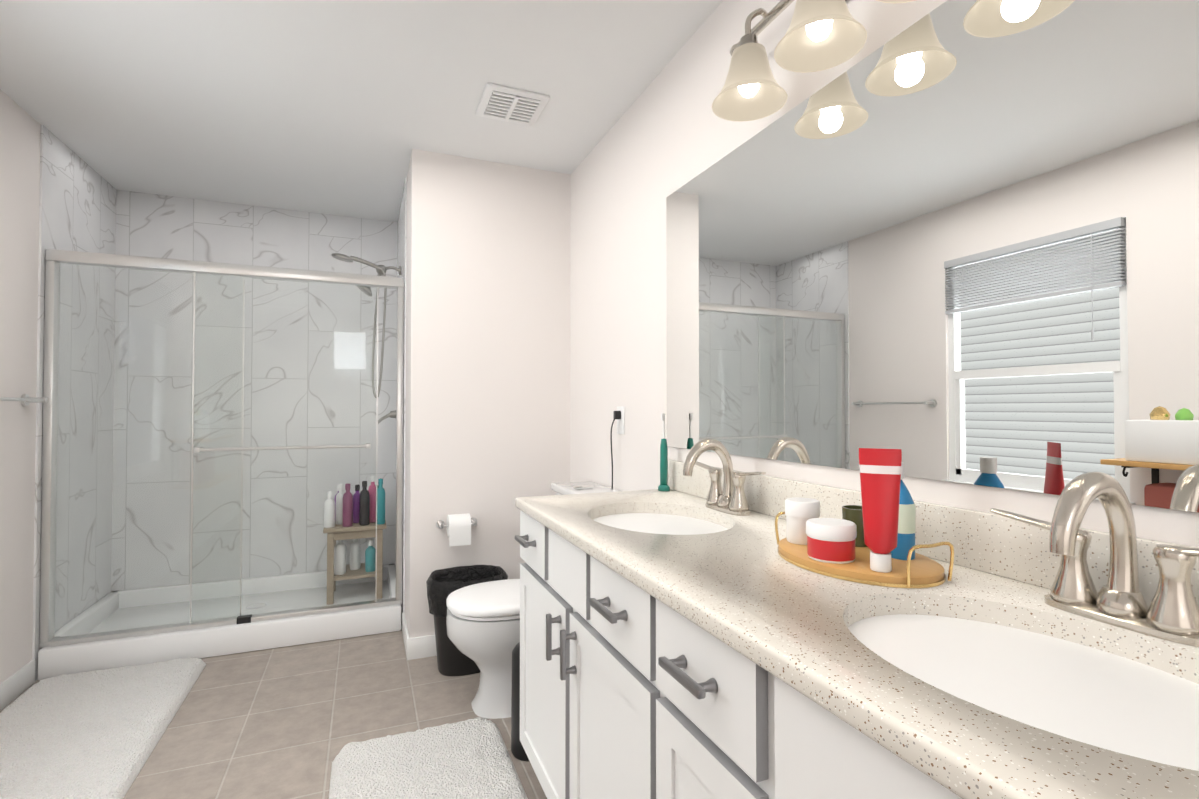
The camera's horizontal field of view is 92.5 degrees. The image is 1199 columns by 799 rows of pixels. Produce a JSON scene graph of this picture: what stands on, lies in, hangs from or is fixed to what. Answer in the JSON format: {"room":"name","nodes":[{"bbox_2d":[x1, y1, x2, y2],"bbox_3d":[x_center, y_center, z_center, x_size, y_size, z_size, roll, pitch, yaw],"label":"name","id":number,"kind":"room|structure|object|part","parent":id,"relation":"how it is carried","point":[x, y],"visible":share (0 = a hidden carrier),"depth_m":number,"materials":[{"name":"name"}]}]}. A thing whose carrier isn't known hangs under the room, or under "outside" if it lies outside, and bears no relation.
{"room":"bathroom","nodes":[
{"label":"bathroom","id":0,"kind":"room"},
{"bbox_2d":[0,89,40,683],"bbox_3d":[-2.496,0.009,2.490,0.100,2.420,1.575,0,-1,-22],"label":"wall","id":1,"kind":"structure","parent":0,"point":[20,130],"depth_m":2.35,"materials":[{"name":"white paint"}]},
{"bbox_2d":[21,394,29,405],"bbox_3d":[-2.397,0.002,2.397,0.011,0.048,0.048,0,-1,-22],"label":"flange","id":2,"kind":"object","parent":1,"relation":"attached to","point":[24,403],"visible":0.69,"depth_m":2.39,"materials":[{"name":"white metal"}]},
{"bbox_2d":[26,397,47,402],"bbox_3d":[-2.368,0.002,2.408,0.074,0.022,0.021,0,-1,-22],"label":"post","id":3,"kind":"object","parent":2,"relation":"attached to","point":[45,400],"visible":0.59,"depth_m":2.41,"materials":[{"name":"white metal"}]},
{"bbox_2d":[32,125,116,680],"bbox_3d":[-2.591,0.015,2.865,0.008,2.420,0.810,0,-1,-22],"label":"wall tile","id":4,"kind":"structure","parent":1,"relation":"attached to","point":[77,205],"depth_m":2.83,"materials":[{"name":"stone"}]},
{"bbox_2d":[0,628,546,798],"bbox_3d":[-0.661,1.248,1.175,2.520,0.100,5.560,0,-1,-22],"label":"floor","id":5,"kind":"structure","parent":0,"point":[289,722],"depth_m":2.20,"materials":[{"name":"tile"}]},
{"bbox_2d":[0,656,205,798],"bbox_3d":[-1.904,1.193,2.050,0.622,0.034,1.158,0,-1,-22],"label":"area rug","id":6,"kind":"object","parent":5,"relation":"on","point":[96,734],"visible":1,"depth_m":2.07,"materials":[{"name":"white fabric"}]},
{"bbox_2d":[38,249,403,679],"bbox_3d":[-1.886,0.286,3.134,1.500,1.885,0.817,0,-1,-22],"label":"shower enclosure","id":7,"kind":"object","parent":5,"relation":"on","point":[127,627],"visible":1,"depth_m":2.81,"materials":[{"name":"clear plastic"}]},
{"bbox_3d":[-2.095,0.227,2.700,0.716,1.675,0.006,0,-1,-22],"label":"glass","id":8,"kind":"part","parent":7,"relation":"part of","materials":[{"name":"clear glass"}]},
{"bbox_3d":[-1.900,0.237,2.719,0.024,0.024,0.058,0,-1,-22],"label":"towelbar post","id":9,"kind":"part","parent":7,"relation":"part of","materials":[{"name":"white metal"}]},
{"bbox_3d":[-1.560,0.230,2.893,0.820,1.675,0.006,0,-1,-22],"label":"glass","id":10,"kind":"part","parent":7,"relation":"part of","materials":[{"name":"clear glass"}]},
{"bbox_2d":[323,476,386,604],"bbox_3d":[-1.458,0.811,3.433,0.335,0.705,0.322,0,-1,-22],"label":"shower bench","id":11,"kind":"object","parent":7,"relation":"in","point":[335,565],"visible":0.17,"depth_m":3.34,"materials":[{"name":"brown wood"}]},
{"bbox_2d":[324,491,334,527],"bbox_3d":[-1.549,0.629,3.296,0.060,0.204,0.060,0,-1,-22],"label":"bottle","id":12,"kind":"object","parent":11,"relation":"on","point":[330,502],"depth_m":3.27,"materials":[{"name":"white plastic"}]},
{"bbox_3d":[-1.530,0.957,3.264,0.035,0.408,0.035,0,-1,-22],"label":"leg","id":13,"kind":"part","parent":11,"relation":"part of","materials":[{"name":"brown wood"}]},
{"bbox_3d":[-1.626,0.961,3.500,0.035,0.408,0.035,0,-1,-22],"label":"leg","id":14,"kind":"part","parent":11,"relation":"part of","materials":[{"name":"brown wood"}]},
{"bbox_2d":[336,484,343,524],"bbox_3d":[-1.525,0.615,3.382,0.052,0.234,0.052,0,-1,-22],"label":"bottle","id":15,"kind":"object","parent":11,"relation":"on","point":[339,500],"depth_m":3.36,"materials":[{"name":"white plastic"}]},
{"bbox_2d":[342,483,352,526],"bbox_3d":[-1.457,0.609,3.323,0.056,0.244,0.056,0,-1,-22],"label":"bottle","id":16,"kind":"object","parent":11,"relation":"on","point":[347,501],"depth_m":3.30,"materials":[{"name":"pink plastic"}]},
{"bbox_2d":[334,563,375,580],"bbox_3d":[-1.458,1.025,3.430,0.285,0.018,0.270,0,-1,-22],"label":"shelf","id":17,"kind":"object","parent":11,"relation":"attached to","point":[347,573],"depth_m":3.35,"materials":[{"name":"brown wood"}]},
{"bbox_2d":[353,484,359,522],"bbox_3d":[-1.445,0.621,3.425,0.054,0.224,0.054,0,-1,-22],"label":"bottle","id":18,"kind":"object","parent":11,"relation":"on","point":[355,502],"depth_m":3.40,"materials":[{"name":"purple plastic"}]},
{"bbox_2d":[359,481,369,525],"bbox_3d":[-1.374,0.605,3.357,0.056,0.254,0.056,0,-1,-22],"label":"bottle","id":19,"kind":"object","parent":11,"relation":"on","point":[365,495],"depth_m":3.34,"materials":[{"name":"black plastic"}]},
{"bbox_2d":[368,476,375,521],"bbox_3d":[-1.363,0.596,3.449,0.054,0.274,0.054,0,-1,-22],"label":"bottle","id":20,"kind":"object","parent":11,"relation":"on","point":[373,493],"depth_m":3.43,"materials":[{"name":"pink plastic"}]},
{"bbox_3d":[-1.289,0.959,3.362,0.035,0.408,0.035,0,-1,-22],"label":"leg","id":21,"kind":"part","parent":11,"relation":"part of","materials":[{"name":"brown wood"}]},
{"bbox_2d":[377,478,384,523],"bbox_3d":[-1.293,0.600,3.391,0.052,0.264,0.052,0,-1,-22],"label":"bottle","id":22,"kind":"object","parent":11,"relation":"on","point":[380,491],"depth_m":3.37,"materials":[{"name":"teal plastic"}]},
{"bbox_2d":[329,717,527,798],"bbox_3d":[-0.463,1.186,1.600,0.557,0.035,1.035,0,-1,-22],"label":"area rug","id":23,"kind":"object","parent":5,"relation":"on","point":[469,759],"visible":1,"depth_m":1.85,"materials":[{"name":"white fabric"}]},
{"bbox_2d":[426,565,507,675],"bbox_3d":[-0.606,1.007,2.631,0.363,0.429,0.275,0,-1,-22],"label":"trash can","id":24,"kind":"object","parent":5,"relation":"on","point":[452,659],"visible":0.56,"depth_m":2.53,"materials":[{"name":"black plastic"}]},
{"bbox_2d":[511,642,528,760],"bbox_3d":[-0.238,0.961,1.984,0.132,0.500,0.132,0,-1,-22],"label":"toilet brush","id":25,"kind":"object","parent":5,"relation":"on","point":[518,751],"visible":0.21,"depth_m":1.94,"materials":[{"name":"black plastic"}]},
{"bbox_2d":[446,481,619,718],"bbox_3d":[-0.269,0.791,2.358,0.699,0.852,0.494,0,-1,-22],"label":"toilet","id":26,"kind":"object","parent":5,"relation":"on","point":[483,625],"visible":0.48,"depth_m":2.19,"materials":[{"name":"white ceramic"}]},
{"bbox_3d":[-0.363,0.789,2.319,0.494,0.034,0.378,0,-1,-22],"label":"lid","id":27,"kind":"part","parent":26,"relation":"part of","materials":[{"name":"white plastic"}]},
{"bbox_3d":[-0.294,1.022,2.344,0.645,0.388,0.372,0,-1,-22],"label":"bowl","id":28,"kind":"part","parent":26,"relation":"part of","materials":[{"name":"white ceramic"}]},
{"bbox_3d":[-0.360,0.817,2.320,0.476,0.015,0.362,0,-1,-22],"label":"seat","id":29,"kind":"part","parent":26,"relation":"part of","materials":[{"name":"white plastic"}]},
{"bbox_3d":[-0.069,0.373,2.438,0.090,0.014,0.025,0,-1,-22],"label":"tank","id":30,"kind":"part","parent":26,"relation":"part of","materials":[{"name":"white ceramic"}]},
{"bbox_2d":[515,506,982,798],"bbox_3d":[0.330,0.761,1.047,0.584,0.868,1.820,0,-1,-22],"label":"bathroom vanity","id":31,"kind":"object","parent":5,"relation":"on","point":[692,633],"depth_m":0.95,"materials":[{"name":"white wood"}]},
{"bbox_3d":[-0.226,0.410,1.661,0.013,0.013,0.115,0,-1,-22],"label":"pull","id":32,"kind":"part","parent":31,"relation":"part of","materials":[{"name":"grey metal"}]},
{"bbox_3d":[-0.226,0.411,1.704,0.026,0.020,0.020,0,-1,-22],"label":"pull post","id":33,"kind":"part","parent":31,"relation":"part of","materials":[{"name":"grey metal"}]},
{"bbox_3d":[-0.195,0.410,1.629,0.026,0.020,0.020,0,-1,-22],"label":"pull post","id":34,"kind":"part","parent":31,"relation":"part of","materials":[{"name":"grey metal"}]},
{"bbox_3d":[-0.190,0.416,1.675,0.018,0.148,0.265,0,-1,-22],"label":"drawer","id":35,"kind":"part","parent":31,"relation":"part of","materials":[{"name":"white wood"}]},
{"bbox_3d":[-0.156,0.781,1.588,0.018,0.546,0.440,0,-1,-22],"label":"door","id":36,"kind":"part","parent":31,"relation":"part of","materials":[{"name":"white wood"}]},
{"bbox_3d":[-0.125,0.583,1.410,0.013,0.112,0.013,0,-1,-22],"label":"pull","id":37,"kind":"part","parent":31,"relation":"part of","materials":[{"name":"grey metal"}]},
{"bbox_3d":[-0.109,0.623,1.416,0.026,0.020,0.020,0,-1,-22],"label":"pull post","id":38,"kind":"part","parent":31,"relation":"part of","materials":[{"name":"grey metal"}]},
{"bbox_3d":[-0.109,0.544,1.417,0.026,0.020,0.020,0,-1,-22],"label":"pull post","id":39,"kind":"part","parent":31,"relation":"part of","materials":[{"name":"grey metal"}]},
{"bbox_3d":[-0.083,0.582,1.308,0.013,0.112,0.013,0,-1,-22],"label":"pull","id":40,"kind":"part","parent":31,"relation":"part of","materials":[{"name":"grey metal"}]},
{"bbox_3d":[-0.073,0.411,1.391,0.018,0.148,0.280,0,-1,-22],"label":"drawer","id":41,"kind":"part","parent":31,"relation":"part of","materials":[{"name":"white wood"}]},
{"bbox_3d":[-0.068,0.543,1.315,0.026,0.020,0.020,0,-1,-22],"label":"pull post","id":42,"kind":"part","parent":31,"relation":"part of","materials":[{"name":"grey metal"}]},
{"bbox_3d":[-0.068,0.621,1.314,0.026,0.020,0.020,0,-1,-22],"label":"pull post","id":43,"kind":"part","parent":31,"relation":"part of","materials":[{"name":"grey metal"}]},
{"bbox_3d":[0.006,0.401,1.093,0.013,0.013,0.115,0,-1,-22],"label":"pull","id":44,"kind":"part","parent":31,"relation":"part of","materials":[{"name":"grey metal"}]},
{"bbox_3d":[0.006,0.402,1.137,0.026,0.020,0.020,0,-1,-22],"label":"pull post","id":45,"kind":"part","parent":31,"relation":"part of","materials":[{"name":"grey metal"}]},
{"bbox_3d":[0.016,0.774,1.165,0.018,0.546,0.415,0,-1,-22],"label":"door","id":46,"kind":"part","parent":31,"relation":"part of","materials":[{"name":"white wood"}]},
{"bbox_3d":[0.036,0.401,1.062,0.026,0.020,0.020,0,-1,-22],"label":"pull post","id":47,"kind":"part","parent":31,"relation":"part of","materials":[{"name":"grey metal"}]},
{"bbox_3d":[0.042,0.406,1.108,0.018,0.148,0.280,0,-1,-22],"label":"drawer","id":48,"kind":"part","parent":31,"relation":"part of","materials":[{"name":"white wood"}]},
{"bbox_3d":[0.116,0.398,0.867,0.026,0.020,0.020,0,-1,-22],"label":"pull post","id":49,"kind":"part","parent":31,"relation":"part of","materials":[{"name":"grey metal"}]},
{"bbox_3d":[0.116,0.397,0.823,0.013,0.013,0.115,0,-1,-22],"label":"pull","id":50,"kind":"part","parent":31,"relation":"part of","materials":[{"name":"grey metal"}]},
{"bbox_3d":[0.147,0.396,0.792,0.026,0.020,0.020,0,-1,-22],"label":"pull post","id":51,"kind":"part","parent":31,"relation":"part of","materials":[{"name":"grey metal"}]},
{"bbox_3d":[0.152,0.402,0.838,0.018,0.148,0.265,0,-1,-22],"label":"drawer","id":52,"kind":"part","parent":31,"relation":"part of","materials":[{"name":"white wood"}]},
{"bbox_3d":[0.152,0.769,0.832,0.018,0.546,0.265,0,-1,-22],"label":"door","id":53,"kind":"part","parent":31,"relation":"part of","materials":[{"name":"white wood"}]},
{"bbox_2d":[515,489,1198,798],"bbox_3d":[0.341,0.312,1.059,0.560,0.032,1.840,0,-1,-22],"label":"countertop","id":54,"kind":"structure","parent":31,"relation":"on","point":[737,582],"depth_m":0.71,"materials":[{"name":"beige stone"}]},
{"bbox_2d":[587,506,734,537],"bbox_3d":[0.152,0.401,1.488,0.372,0.158,0.482,0,-1,-22],"label":"sink","id":55,"kind":"object","parent":54,"relation":"in","point":[644,521],"depth_m":1.58,"materials":[{"name":"white ceramic"}]},
{"bbox_2d":[658,413,669,491],"bbox_3d":[0.219,0.178,1.953,0.038,0.262,0.047,0,-1,-22],"label":"toothbrush","id":56,"kind":"object","parent":54,"relation":"on","point":[663,486],"visible":1,"depth_m":1.94,"materials":[{"name":"teal plastic"}]},
{"bbox_3d":[0.219,0.211,1.953,0.027,0.157,0.027,0,-1,-22],"label":"handle","id":57,"kind":"part","parent":56,"relation":"part of","materials":[{"name":"teal plastic"}]},
{"bbox_2d":[679,438,770,513],"bbox_3d":[0.299,0.204,1.551,0.164,0.198,0.324,0,-1,-22],"label":"faucet","id":58,"kind":"object","parent":54,"relation":"on","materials":[{"name":"silver metal"}]},
{"bbox_2d":[775,448,953,587],"bbox_3d":[0.460,0.188,1.039,0.227,0.214,0.314,0,-1,-22],"label":"tray","id":59,"kind":"object","parent":54,"relation":"on","point":[870,540],"visible":1,"depth_m":0.95,"materials":[{"name":"brown wood"}]},
{"bbox_3d":[0.403,0.261,1.179,0.101,0.065,0.010,0,-1,-22],"label":"handle","id":60,"kind":"part","parent":59,"relation":"part of","materials":[{"name":"gold metal"}]},
{"bbox_2d":[785,497,819,544],"bbox_3d":[0.396,0.237,1.121,0.065,0.082,0.065,0,-1,-22],"label":"jar","id":61,"kind":"object","parent":59,"relation":"on","point":[798,510],"depth_m":1.10,"materials":[{"name":"white plastic"}]},
{"bbox_2d":[806,518,856,563],"bbox_3d":[0.403,0.244,0.999,0.082,0.062,0.082,0,-1,-22],"label":"jar","id":62,"kind":"object","parent":59,"relation":"on","point":[829,540],"depth_m":0.97,"materials":[{"name":"red plastic"}]},
{"bbox_3d":[0.517,0.257,0.897,0.101,0.065,0.010,0,-1,-22],"label":"handle","id":63,"kind":"part","parent":59,"relation":"part of","materials":[{"name":"gold metal"}]},
{"bbox_2d":[815,594,1198,797],"bbox_3d":[0.495,0.388,0.646,0.372,0.158,0.482,0,-1,-22],"label":"sink","id":64,"kind":"object","parent":54,"relation":"in","point":[1141,711],"depth_m":0.67,"materials":[{"name":"white ceramic"}]},
{"bbox_2d":[987,472,1198,649],"bbox_3d":[0.633,0.191,0.731,0.164,0.198,0.325,0,-1,-22],"label":"faucet","id":65,"kind":"object","parent":54,"relation":"on","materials":[{"name":"silver metal"}]},
{"bbox_3d":[0.269,0.398,0.553,0.018,0.148,0.280,0,-1,-22],"label":"drawer","id":66,"kind":"part","parent":31,"relation":"part of","materials":[{"name":"white wood"}]},
{"bbox_2d":[0,0,722,221],"bbox_3d":[-0.661,-1.272,1.216,2.520,0.100,5.560,0,-1,-22],"label":"ceiling","id":67,"kind":"structure","parent":0,"point":[340,107],"depth_m":2.19,"materials":[{"name":"white paint"}]},
{"bbox_2d":[476,83,549,125],"bbox_3d":[-0.358,-1.194,2.342,0.250,0.020,0.250,0,-1,-22],"label":"ceiling vent","id":68,"kind":"object","parent":67,"relation":"in","point":[509,104],"visible":1,"depth_m":2.31,"materials":[{"name":"white plastic"}]},
{"bbox_2d":[405,149,570,637],"bbox_3d":[-0.719,0.025,3.483,0.900,2.420,1.280,0,-1,-22],"label":"wall","id":69,"kind":"structure","parent":0,"point":[487,440],"depth_m":2.85,"materials":[{"name":"white paint"}]},
{"bbox_2d":[396,177,406,612],"bbox_3d":[-1.191,0.024,3.436,0.008,2.420,0.810,0,-1,-22],"label":"wall tile","id":70,"kind":"structure","parent":69,"relation":"attached to","point":[402,240],"depth_m":3.08,"materials":[{"name":"tile"}]},
{"bbox_2d":[331,253,400,397],"bbox_3d":[-1.352,-0.417,3.332,0.373,0.821,0.125,0,-1,-22],"label":"shower head","id":71,"kind":"object","parent":70,"relation":"attached to","point":[381,270],"visible":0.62,"depth_m":3.34},
{"bbox_3d":[-1.344,-0.785,3.316,0.181,0.077,0.027,0,-1,-22],"label":"hand handle","id":72,"kind":"part","parent":71,"relation":"part of","materials":[{"name":"silver metal"}]},
{"bbox_3d":[-1.230,-0.773,3.395,0.095,0.031,0.017,0,-1,-22],"label":"arm","id":73,"kind":"part","parent":71,"relation":"part of"},
{"bbox_2d":[378,410,396,423],"bbox_3d":[-1.243,0.088,3.376,0.131,0.170,0.170,0,-1,-22],"label":"shower valve","id":74,"kind":"object","parent":70,"relation":"attached to","point":[391,414],"visible":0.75,"depth_m":3.37,"materials":[{"name":"silver metal"}]},
{"bbox_3d":[-1.261,0.110,3.360,0.086,0.066,0.036,0,-1,-22],"label":"lever","id":75,"kind":"part","parent":74,"relation":"part of","materials":[{"name":"silver metal"}]},
{"bbox_2d":[402,613,408,657],"bbox_3d":[-0.969,1.175,2.869,0.012,0.100,0.368,0,-1,-22],"label":"baseboard","id":76,"kind":"structure","parent":69,"relation":"attached to","point":[405,633],"depth_m":2.85,"materials":[{"name":"white"}]},
{"bbox_2d":[407,635,436,659],"bbox_3d":[-0.527,1.175,2.845,0.812,0.100,0.012,0,-1,-22],"label":"baseboard","id":77,"kind":"structure","parent":69,"relation":"attached to","point":[421,647],"depth_m":2.71,"materials":[{"name":"white"}]},
{"bbox_2d":[436,513,476,546],"bbox_3d":[-0.672,0.614,2.735,0.195,0.137,0.120,0,-1,-22],"label":"toilet paper holder","id":78,"kind":"object","parent":69,"relation":"attached to","point":[458,526],"visible":0.98,"depth_m":2.69,"materials":[{"name":"white paper"}]},
{"bbox_2d":[570,0,1198,546],"bbox_3d":[0.682,-0.014,1.106,0.100,2.420,4.180,0,-1,-22],"label":"wall","id":79,"kind":"structure","parent":0,"point":[670,132],"depth_m":2.15,"materials":[{"name":"white paint"}]},
{"bbox_2d":[617,406,624,433],"bbox_3d":[0.089,0.087,2.418,0.006,0.116,0.072,0,-1,-22],"label":"electrical outlet plate","id":80,"kind":"object","parent":79,"relation":"attached to","point":[621,426],"visible":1,"depth_m":2.40,"materials":[{"name":"white plastic"}]},
{"bbox_2d":[613,411,620,418],"bbox_3d":[0.074,0.065,2.413,0.026,0.036,0.028,0,-1,-22],"label":"plug","id":81,"kind":"object","parent":80,"relation":"attached to","point":[616,414],"visible":1,"depth_m":2.40,"materials":[{"name":"black plastic"}]},
{"bbox_2d":[610,418,614,488],"bbox_3d":[0.052,0.247,2.416,0.020,0.341,0.036,0,-1,-22],"label":"cord","id":82,"kind":"object","parent":81,"relation":"hanging from","point":[611,451],"visible":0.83,"depth_m":2.41,"materials":[{"name":"black plastic"}]},
{"bbox_2d":[712,0,915,121],"bbox_3d":[0.520,-0.870,1.086,0.224,0.279,1.020,0,-1,-22],"label":"sconce","id":83,"kind":"object","parent":79,"relation":"attached to","point":[820,35],"visible":1,"depth_m":1.26,"materials":[{"name":"beige glass"}]},
{"bbox_2d":[739,34,757,45],"bbox_3d":[0.366,-0.865,1.407,0.076,0.037,0.076,0,-1,-22],"label":"socket","id":84,"kind":"object","parent":83,"relation":"attached to","point":[748,39],"depth_m":1.39,"materials":[{"name":"silver metal"}]},
{"bbox_3d":[0.366,-0.793,1.405,0.052,0.103,0.051,0,-1,-22],"label":"bulb","id":85,"kind":"part","parent":83,"relation":"part of","materials":[{"name":"white glass"}]},
{"bbox_3d":[0.366,-0.788,1.405,0.180,0.127,0.180,0,-1,-22],"label":"lamp shade","id":86,"kind":"part","parent":83,"relation":"part of","materials":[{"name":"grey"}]},
{"bbox_3d":[0.391,-0.921,1.418,0.074,0.095,0.013,0,-1,-22],"label":"arm","id":87,"kind":"part","parent":83,"relation":"part of"},
{"bbox_3d":[0.455,-0.797,1.188,0.052,0.103,0.051,0,-1,-22],"label":"bulb","id":88,"kind":"part","parent":83,"relation":"part of","materials":[{"name":"white glass"}]},
{"bbox_3d":[0.455,-0.792,1.188,0.180,0.127,0.180,0,-1,-22],"label":"lamp shade","id":89,"kind":"part","parent":83,"relation":"part of","materials":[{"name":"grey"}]},
{"bbox_3d":[0.543,-0.795,0.970,0.180,0.127,0.180,0,-1,-22],"label":"lamp shade","id":90,"kind":"part","parent":83,"relation":"part of","materials":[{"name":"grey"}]},
{"bbox_2d":[668,460,1034,581],"bbox_3d":[0.591,0.247,1.162,0.020,0.100,1.840,0,-1,-22],"label":"backsplash","id":91,"kind":"structure","parent":79,"relation":"attached to","point":[977,545],"depth_m":1.04,"materials":[{"name":"beige stone"}]},
{"bbox_2d":[666,0,1198,512],"bbox_3d":[0.598,-0.292,1.176,0.005,0.890,1.885,0,-1,-22],"label":"mirror","id":92,"kind":"object","parent":79,"relation":"attached to","point":[954,240],"visible":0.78,"depth_m":1.02,"materials":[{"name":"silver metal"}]},
{"bbox_3d":[-1.312,-0.038,-0.412,0.100,2.420,2.875,0,-1,-22],"label":"wall","id":93,"kind":"structure","parent":0,"visible":0},
{"bbox_2d":[0,660,34,710],"bbox_3d":[-1.576,1.135,0.365,0.012,0.100,4.548,0,-1,-22],"label":"baseboard","id":94,"kind":"structure","parent":93,"relation":"attached to","point":[17,684],"depth_m":2.35,"materials":[{"name":"white wood"}]},
{"bbox_3d":[-2.109,0.026,3.553,1.620,2.420,0.100,0,-1,-22],"label":"wall","id":95,"kind":"structure","parent":0,"visible":0},
{"bbox_2d":[111,190,397,590],"bbox_3d":[-2.042,0.025,3.522,1.504,2.420,0.008,0,-1,-22],"label":"wall tile","id":96,"kind":"structure","parent":95,"relation":"attached to","point":[164,226],"depth_m":3.47,"materials":[{"name":"stone"}]},
{"bbox_3d":[-2.150,-0.006,1.875,0.074,0.022,0.021,0,-1,-22],"label":"post","id":97,"kind":"object","parent":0,"visible":0},
{"bbox_2d":[0,397,43,401],"bbox_3d":[-2.234,-0.002,2.152,0.014,0.014,0.600,0,-1,-22],"label":"bar","id":98,"kind":"object","parent":97,"relation":"attached to","point":[21,399],"visible":0.8,"depth_m":2.25,"materials":[{"name":"white metal"}]}
]}

